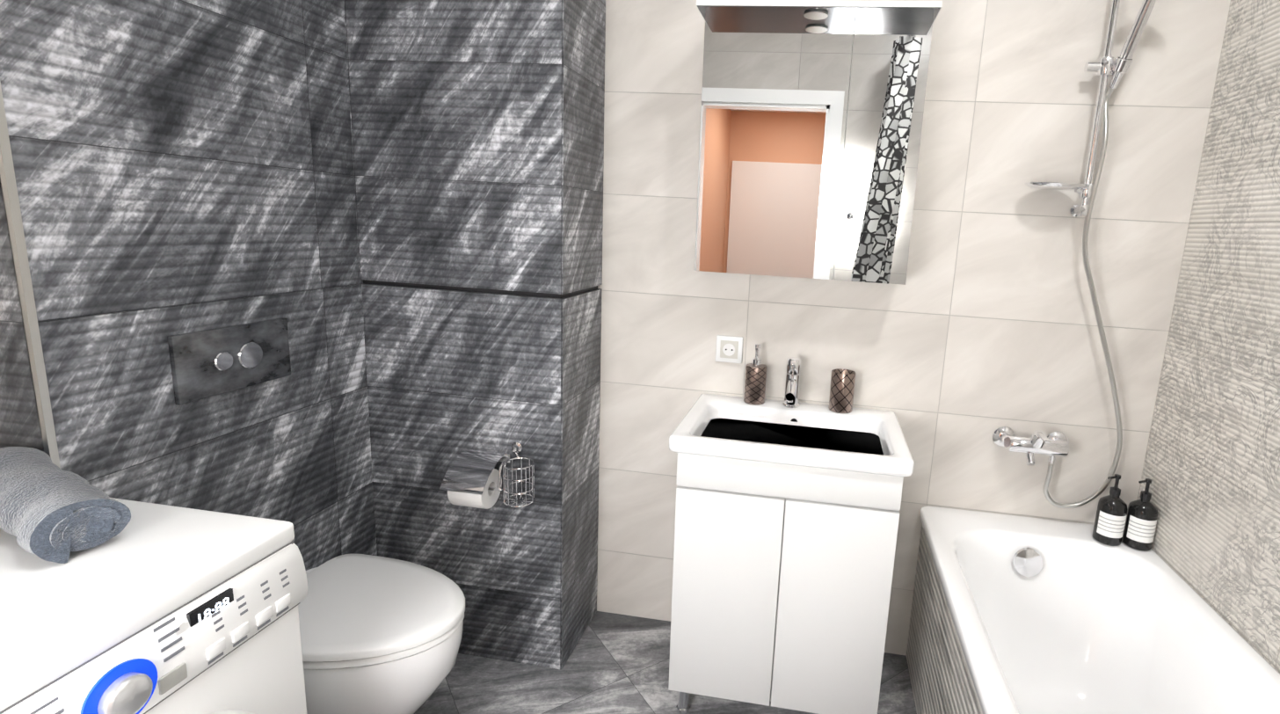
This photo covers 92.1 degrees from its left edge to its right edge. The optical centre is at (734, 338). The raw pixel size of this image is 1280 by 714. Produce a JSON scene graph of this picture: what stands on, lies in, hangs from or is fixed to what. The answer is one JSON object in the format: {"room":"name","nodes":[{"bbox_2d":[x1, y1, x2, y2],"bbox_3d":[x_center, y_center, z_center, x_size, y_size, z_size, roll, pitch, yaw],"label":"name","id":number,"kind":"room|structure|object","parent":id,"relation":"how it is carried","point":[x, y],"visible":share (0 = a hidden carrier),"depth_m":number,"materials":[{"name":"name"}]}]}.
{"room":"bathroom","nodes":[
{"label":"bathroom","id":0,"kind":"room"},
{"bbox_2d":[0,177,43,450],"bbox_3d":[-1.254,-0.239,0.986,0.174,2.700,0.002,5,11,8],"label":"wall","id":1,"kind":"structure","parent":0,"point":[19,424],"depth_m":1.03,"materials":[{"name":"tile"}]},
{"bbox_2d":[0,81,60,468],"bbox_3d":[-1.163,-0.233,0.979,0.012,2.700,0.012,5,11,8],"label":"trim","id":2,"kind":"structure","parent":1,"relation":"attached to","point":[22,272],"depth_m":1.00,"materials":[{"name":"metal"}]},
{"bbox_2d":[0,0,377,570],"bbox_3d":[-1.174,-0.329,1.493,0.182,2.700,1.040,5,11,8],"label":"wall","id":3,"kind":"structure","parent":0,"point":[165,153],"depth_m":1.27,"materials":[{"name":"tile"}]},
{"bbox_2d":[167,317,290,405],"bbox_3d":[-1.119,0.043,1.371,0.018,0.144,0.270,5,11,8],"label":"flush plate","id":4,"kind":"object","parent":3,"relation":"attached to","point":[207,363],"visible":1,"depth_m":1.34,"materials":[{"name":"silver metal"}]},
{"bbox_2d":[298,553,465,713],"bbox_3d":[-0.908,0.790,1.468,0.528,0.370,0.372,5,11,8],"label":"toilet","id":5,"kind":"object","parent":3,"relation":"attached to","point":[381,635],"visible":0.75,"depth_m":1.36,"materials":[{"name":"white ceramic"}]},
{"bbox_2d":[343,0,605,669],"bbox_3d":[-0.735,-0.363,1.804,0.607,2.700,0.296,5,11,8],"label":"wall","id":6,"kind":"structure","parent":0,"point":[477,133],"depth_m":1.71,"materials":[{"name":"tile"}]},
{"bbox_2d":[439,448,511,509],"bbox_3d":[-0.723,0.406,1.717,0.145,0.141,0.135,5,11,8],"label":"paper holder","id":7,"kind":"object","parent":6,"relation":"attached to","point":[472,478],"visible":0.98,"depth_m":1.69,"materials":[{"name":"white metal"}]},
{"bbox_2d":[363,279,597,298],"bbox_3d":[-0.751,-0.164,1.848,0.595,0.013,0.284,5,11,8],"label":"trim strip","id":8,"kind":"object","parent":6,"relation":"attached to","point":[468,289],"depth_m":1.71,"materials":[{"name":"black"}]},
{"bbox_2d":[502,441,535,507],"bbox_3d":[-0.607,0.382,1.718,0.088,0.156,0.092,5,11,8],"label":"basket","id":9,"kind":"object","parent":6,"relation":"attached to","point":[517,447],"visible":1,"depth_m":1.72,"materials":[{"name":"silver metal"}]},
{"bbox_2d":[415,610,916,713],"bbox_3d":[-0.484,1.566,-0.818,2.680,0.100,6.200,5,11,8],"label":"floor","id":10,"kind":"structure","parent":0,"point":[616,663],"depth_m":1.82,"materials":[{"name":"tile"}]},
{"bbox_2d":[0,497,307,713],"bbox_3d":[-1.054,0.745,0.821,0.649,0.850,0.600,5,11,8],"label":"washer","id":11,"kind":"object","parent":10,"relation":"on","point":[153,608],"visible":1,"depth_m":0.84,"materials":[{"name":"white plastic"}]},
{"bbox_2d":[0,446,130,563],"bbox_3d":[-1.075,0.245,0.943,0.362,0.083,0.110,9,12,27],"label":"towel","id":12,"kind":"object","parent":11,"relation":"on","point":[50,511],"visible":1,"depth_m":0.88,"materials":[{"name":"grey fabric"}]},
{"bbox_2d":[668,393,914,713],"bbox_3d":[0.139,0.642,1.785,0.609,0.830,0.426,5,11,8],"label":"bathroom vanity","id":13,"kind":"object","parent":10,"relation":"on","point":[787,519],"visible":1,"depth_m":1.58,"materials":[{"name":"white paint"}]},
{"bbox_2d":[743,343,767,404],"bbox_3d":[0.064,0.106,1.867,0.066,0.182,0.066,5,11,8],"label":"soap dispenser","id":14,"kind":"object","parent":13,"relation":"on","point":[755,381],"visible":1,"depth_m":1.85,"materials":[{"name":"brown metal"}]},
{"bbox_2d":[782,356,800,407],"bbox_3d":[0.167,0.141,1.803,0.052,0.149,0.153,5,11,8],"label":"faucet","id":15,"kind":"object","parent":13,"relation":"on","point":[792,381],"visible":1,"depth_m":1.83,"materials":[{"name":"silver metal"}]},
{"bbox_2d":[828,368,856,413],"bbox_3d":[0.323,0.157,1.838,0.072,0.120,0.072,5,11,8],"label":"toothbrush cup","id":16,"kind":"object","parent":13,"relation":"on","point":[841,390],"visible":0.98,"depth_m":1.81,"materials":[{"name":"brown metal"}]},
{"bbox_2d":[906,505,1279,713],"bbox_3d":[0.749,0.954,1.097,0.621,0.535,1.699,5,11,8],"label":"bathtub","id":17,"kind":"object","parent":10,"relation":"on","point":[1010,614],"visible":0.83,"depth_m":1.66,"materials":[{"name":"white ceramic"}]},
{"bbox_2d":[1091,473,1127,545],"bbox_3d":[1.068,0.480,1.728,0.072,0.199,0.072,5,11,8],"label":"bottle","id":18,"kind":"object","parent":17,"relation":"on","point":[1110,519],"visible":1,"depth_m":1.71,"materials":[{"name":"black plastic"}]},
{"bbox_2d":[1121,478,1158,551],"bbox_3d":[1.142,0.487,1.710,0.072,0.199,0.072,5,11,8],"label":"bottle","id":19,"kind":"object","parent":17,"relation":"on","point":[1142,514],"visible":1,"depth_m":1.69,"materials":[{"name":"black plastic"}]},
{"bbox_2d":[596,0,1230,655],"bbox_3d":[0.033,-0.337,1.898,2.680,2.700,0.100,5,11,8],"label":"wall","id":20,"kind":"structure","parent":0,"point":[966,339],"depth_m":1.80,"materials":[{"name":"beige tile"}]},
{"bbox_2d":[715,334,743,363],"bbox_3d":[-0.018,0.034,1.912,0.084,0.084,0.014,5,11,8],"label":"electrical outlet","id":21,"kind":"object","parent":20,"relation":"attached to","point":[729,349],"visible":1,"depth_m":1.91,"materials":[{"name":"white plastic"}]},
{"bbox_2d":[694,0,942,284],"bbox_3d":[0.196,-0.506,1.661,0.591,0.678,0.254,5,11,8],"label":"mirror","id":22,"kind":"object","parent":20,"relation":"attached to","point":[811,115],"visible":1,"depth_m":1.63,"materials":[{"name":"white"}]},
{"bbox_2d":[992,426,1069,465],"bbox_3d":[0.875,0.316,1.762,0.216,0.104,0.147,5,11,8],"label":"mixer","id":23,"kind":"object","parent":20,"relation":"attached to","point":[1052,445],"visible":1,"depth_m":1.76,"materials":[{"name":"silver metal"}]},
{"bbox_2d":[1024,0,1156,508],"bbox_3d":[0.951,-0.215,1.621,0.365,1.473,0.214,5,11,8],"label":"shower rail","id":24,"kind":"object","parent":20,"relation":"attached to","point":[1106,66],"visible":1,"depth_m":1.61,"materials":[{"name":"silver metal"}]},
{"bbox_2d":[1137,0,1279,673],"bbox_3d":[1.127,-0.035,0.598,0.100,2.700,2.220,5,11,8],"label":"wall","id":25,"kind":"structure","parent":0,"point":[1211,468],"depth_m":1.47,"materials":[{"name":"tile"}]}
]}

